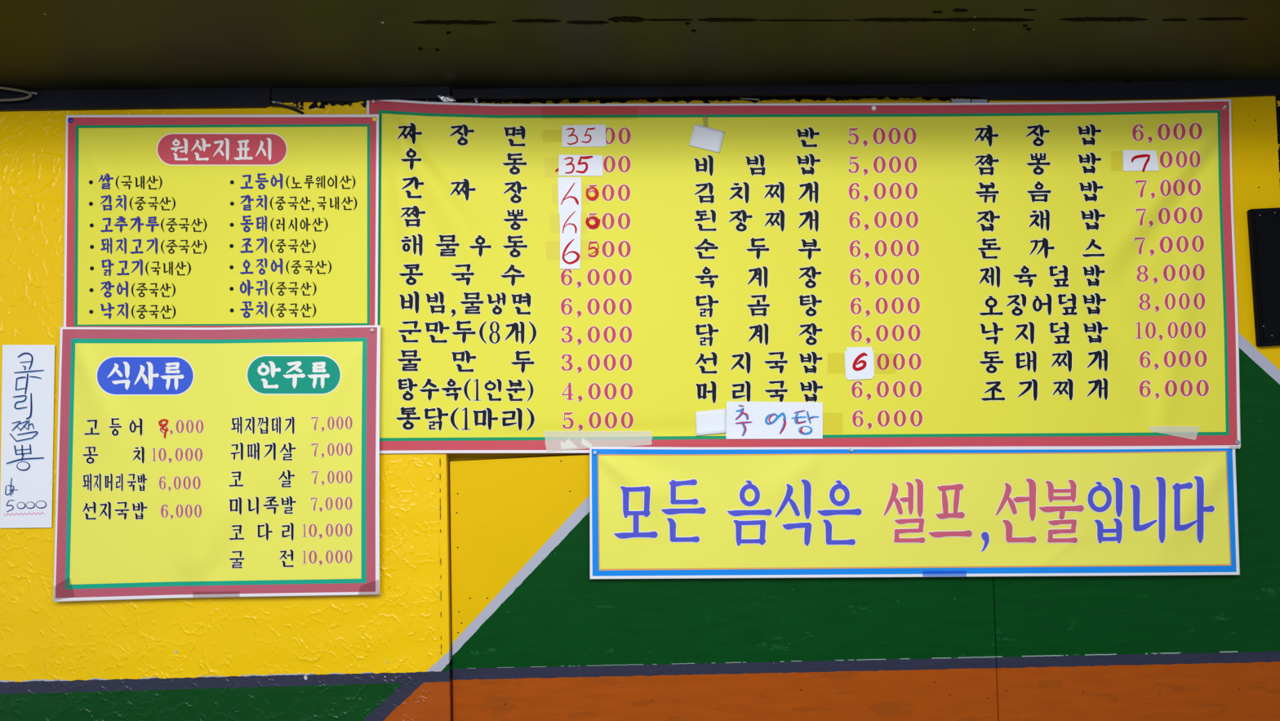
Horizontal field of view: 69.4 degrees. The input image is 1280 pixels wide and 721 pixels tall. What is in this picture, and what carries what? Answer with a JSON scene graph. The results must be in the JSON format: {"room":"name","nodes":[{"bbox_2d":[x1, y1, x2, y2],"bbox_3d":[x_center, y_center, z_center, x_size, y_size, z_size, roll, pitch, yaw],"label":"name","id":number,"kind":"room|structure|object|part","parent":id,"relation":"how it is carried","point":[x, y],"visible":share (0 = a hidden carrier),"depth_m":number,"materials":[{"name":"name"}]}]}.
{"room":"casual korean restaurant","nodes":[
{"label":"casual korean restaurant","id":0,"kind":"room"},
{"bbox_2d":[0,92,1279,720],"bbox_3d":[-0.004,0.119,2.486,7.200,3.300,0.184,-1,-3,-1],"label":"wall","id":1,"kind":"structure","parent":0,"point":[488,606],"depth_m":2.39,"materials":[{"name":"yellow paint"}]},
{"bbox_2d":[0,344,54,528],"bbox_3d":[-1.559,0.192,2.352,0.133,0.466,0.003,-1,-3,-1],"label":"notice","id":2,"kind":"object","parent":1,"relation":"attached to","point":[28,379],"visible":1,"depth_m":2.35,"materials":[{"name":"white paper"}]},
{"bbox_2d":[0,88,271,111],"bbox_3d":[-2.111,-0.662,2.377,2.304,0.053,0.014,-1,-3,-1],"label":"trim","id":3,"kind":"structure","parent":1,"relation":"attached to","point":[205,98],"depth_m":2.39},
{"bbox_2d":[53,324,380,601],"bbox_3d":[-1.068,0.253,2.339,0.820,0.692,0.018,-1,-3,-1],"label":"sign","id":4,"kind":"object","parent":1,"relation":"attached to","point":[192,462],"visible":1,"depth_m":2.34,"materials":[{"name":"yellow plastic"}]},
{"bbox_3d":[-1.255,0.039,2.346,0.243,0.103,0.007,-1,-3,-3],"label":"title plate","id":5,"kind":"part","parent":4,"relation":"part of","materials":[{"name":"blue"}]},
{"bbox_3d":[-0.881,0.037,2.354,0.244,0.104,0.009,-1,-3,2],"label":"title plate","id":6,"kind":"part","parent":4,"relation":"part of","materials":[{"name":"green"}]},
{"bbox_3d":[-1.134,0.147,2.369,1.247,1.681,0.005,-1,-2,-1],"label":"stucco panel","id":7,"kind":"part","parent":1,"relation":"part of","materials":[{"name":"paint"}]},
{"bbox_2d":[62,114,379,327],"bbox_3d":[-1.073,-0.352,2.373,0.803,0.574,0.008,-1,-3,-1],"label":"sign","id":8,"kind":"object","parent":1,"relation":"attached to","point":[172,220],"visible":1,"depth_m":2.38,"materials":[{"name":"yellow plastic"}]},
{"bbox_2d":[67,118,73,123],"bbox_3d":[-1.465,-0.617,2.377,0.011,0.013,0.009,-3,-3,38],"label":"pin","id":9,"kind":"object","parent":8,"relation":"attached to","point":[69,120],"visible":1,"depth_m":2.38,"materials":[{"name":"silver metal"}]},
{"bbox_3d":[-1.077,-0.544,2.383,0.334,0.088,0.003,-1,-2,-1],"label":"title plate","id":10,"kind":"part","parent":8,"relation":"part of","materials":[{"name":"red plastic"}]},
{"bbox_2d":[372,116,377,121],"bbox_3d":[-0.688,-0.626,2.395,0.011,0.013,0.009,-3,-3,38],"label":"pin","id":11,"kind":"object","parent":8,"relation":"attached to","point":[374,118],"visible":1,"depth_m":2.39,"materials":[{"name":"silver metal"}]},
{"bbox_2d":[269,103,303,114],"bbox_3d":[-0.917,-0.653,2.400,0.086,0.028,0.009,-1,-3,-5],"label":"strip","id":12,"kind":"object","parent":1,"relation":"hanging from","point":[270,104],"visible":1,"depth_m":2.40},
{"bbox_2d":[271,86,450,103],"bbox_3d":[-0.728,-0.693,2.411,0.462,0.039,0.008,-1,-3,-1],"label":"trim","id":13,"kind":"structure","parent":1,"relation":"attached to","point":[357,94],"depth_m":2.41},
{"bbox_2d":[437,94,456,102],"bbox_3d":[-0.504,-0.684,2.410,0.050,0.020,0.004,-1,-3,1],"label":"scrap","id":14,"kind":"object","parent":1,"relation":"attached to","point":[448,98],"visible":1,"depth_m":2.41,"materials":[{"name":"grey"}]},
{"bbox_3d":[0.221,-0.298,2.482,1.477,1.100,0.012,-1,-2,-1],"label":"plywood panel","id":15,"kind":"part","parent":1,"relation":"part of","materials":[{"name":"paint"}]},
{"bbox_3d":[0.225,0.924,2.393,1.414,1.430,0.012,-1,-2,-1],"label":"plywood panel","id":16,"kind":"part","parent":1,"relation":"part of","materials":[{"name":"paint"}]},
{"bbox_2d":[366,98,1240,453],"bbox_3d":[0.439,-0.229,2.424,2.308,0.958,0.038,-1,-3,-2],"label":"menu board","id":17,"kind":"object","parent":1,"relation":"attached to","point":[1002,271],"depth_m":2.43,"materials":[{"name":"yellow plastic"}]},
{"bbox_2d":[557,177,581,213],"bbox_3d":[-0.184,-0.432,2.421,0.061,0.098,0.001,-1,-3,-3],"label":"slip","id":18,"kind":"object","parent":17,"relation":"attached to","point":[569,188],"visible":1,"depth_m":2.42,"materials":[{"name":"white paper"}]},
{"bbox_2d":[560,233,580,269],"bbox_3d":[-0.182,-0.285,2.414,0.056,0.093,0.001,-1,-3,-2],"label":"slip","id":19,"kind":"object","parent":17,"relation":"attached to","point":[570,243],"visible":1,"depth_m":2.41,"materials":[{"name":"white paper"}]},
{"bbox_2d":[559,204,581,233],"bbox_3d":[-0.182,-0.368,2.418,0.057,0.078,0.001,-1,-3,-2],"label":"slip","id":20,"kind":"object","parent":17,"relation":"attached to","point":[570,216],"visible":1,"depth_m":2.42,"materials":[{"name":"white paper"}]},
{"bbox_2d":[558,155,603,176],"bbox_3d":[-0.156,-0.512,2.427,0.116,0.057,0.002,-1,-3,-3],"label":"slip","id":21,"kind":"object","parent":17,"relation":"attached to","point":[568,165],"visible":1,"depth_m":2.43,"materials":[{"name":"white paper"}]},
{"bbox_2d":[561,124,606,146],"bbox_3d":[-0.148,-0.591,2.432,0.116,0.060,0.002,-1,-3,-3],"label":"slip","id":22,"kind":"object","parent":17,"relation":"attached to","point":[574,135],"visible":1,"depth_m":2.43,"materials":[{"name":"white paper"}]},
{"bbox_3d":[-0.108,0.207,2.398,0.282,0.053,0.005,-1,-3,-3],"label":"tape strip","id":23,"kind":"part","parent":17,"relation":"part of","materials":[{"name":"plastic"}]},
{"bbox_2d":[688,124,724,152],"bbox_3d":[0.176,-0.585,2.436,0.096,0.079,0.003,-1,-3,-1],"label":"slip","id":24,"kind":"object","parent":17,"relation":"attached to","point":[703,137],"visible":1,"depth_m":2.44,"materials":[{"name":"white paper"}]},
{"bbox_2d":[695,408,726,435],"bbox_3d":[0.185,0.160,2.407,0.080,0.069,0.004,-1,-3,-1],"label":"slip","id":25,"kind":"object","parent":17,"relation":"attached to","point":[711,421],"visible":1,"depth_m":2.41,"materials":[{"name":"white paper"}]},
{"bbox_2d":[740,97,759,100],"bbox_3d":[0.288,-0.691,2.442,0.054,0.009,0.004,-1,-3,-1],"label":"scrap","id":26,"kind":"object","parent":17,"relation":"attached to","point":[740,98],"visible":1,"depth_m":2.44,"materials":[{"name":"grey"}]},
{"bbox_2d":[725,400,822,439],"bbox_3d":[0.351,0.155,2.411,0.256,0.102,0.004,-1,-3,-1],"label":"slip","id":27,"kind":"object","parent":17,"relation":"attached to","point":[744,420],"visible":1,"depth_m":2.41,"materials":[{"name":"white paper"}]},
{"bbox_2d":[844,346,874,380],"bbox_3d":[0.576,0.008,2.421,0.068,0.086,0.002,-1,-3,-1],"label":"slip","id":28,"kind":"object","parent":17,"relation":"attached to","point":[859,359],"visible":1,"depth_m":2.42,"materials":[{"name":"white paper"}]},
{"bbox_2d":[1123,150,1159,171],"bbox_3d":[1.333,-0.532,2.462,0.097,0.060,0.001,-1,-3,-1],"label":"slip","id":29,"kind":"object","parent":17,"relation":"attached to","point":[1133,160],"visible":1,"depth_m":2.46,"materials":[{"name":"white paper"}]},
{"bbox_3d":[1.406,0.191,2.431,0.134,0.040,0.004,-1,-3,-1],"label":"tape strip","id":30,"kind":"part","parent":17,"relation":"part of","materials":[{"name":"plastic"}]},
{"bbox_2d":[1235,440,1239,444],"bbox_3d":[1.575,0.216,2.435,0.011,0.013,0.009,-3,-3,38],"label":"pin","id":31,"kind":"object","parent":17,"relation":"attached to","point":[1237,442],"visible":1,"depth_m":2.43,"materials":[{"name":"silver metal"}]},
{"bbox_2d":[450,80,1279,101],"bbox_3d":[1.313,-0.723,2.477,3.623,0.048,0.013,-1,-3,-1],"label":"trim","id":32,"kind":"structure","parent":1,"relation":"attached to","point":[1180,90],"depth_m":2.46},
{"bbox_2d":[589,445,1239,578],"bbox_3d":[0.717,0.391,2.396,1.698,0.367,0.017,-1,-3,-1],"label":"banner","id":33,"kind":"object","parent":1,"relation":"attached to","point":[655,512],"visible":1,"depth_m":2.40,"materials":[{"name":"yellow plastic"}]},
{"bbox_3d":[2.185,0.412,2.459,2.525,2.536,0.012,-1,-2,-1],"label":"plywood panel","id":34,"kind":"part","parent":1,"relation":"part of","materials":[{"name":"paint"}]},
{"bbox_2d":[1247,207,1279,346],"bbox_3d":[1.770,-0.227,2.460,0.286,0.376,0.023,-1,-3,-1],"label":"board","id":35,"kind":"object","parent":1,"relation":"attached to","point":[1264,224],"visible":1,"depth_m":2.45,"materials":[{"name":"black"}]},
{"bbox_2d":[0,0,1279,92],"bbox_3d":[-0.010,-0.788,2.063,7.200,0.101,0.812,-1,-3,-1],"label":"ceiling","id":36,"kind":"structure","parent":0,"point":[46,45],"depth_m":2.13,"materials":[{"name":"paint"}]},
{"bbox_2d":[0,86,37,101],"bbox_3d":[-1.683,-0.677,2.342,0.279,0.042,0.038,-1,-3,-6],"label":"cable loop","id":37,"kind":"object","parent":36,"relation":"attached to","point":[30,93],"visible":1,"depth_m":2.36,"materials":[{"name":"brown"}]},
{"bbox_3d":[-0.005,-0.799,1.835,7.200,0.100,0.355,-1,-2,-1],"label":"panel","id":38,"kind":"part","parent":36,"relation":"part of","materials":[{"name":"paint"}]}
]}

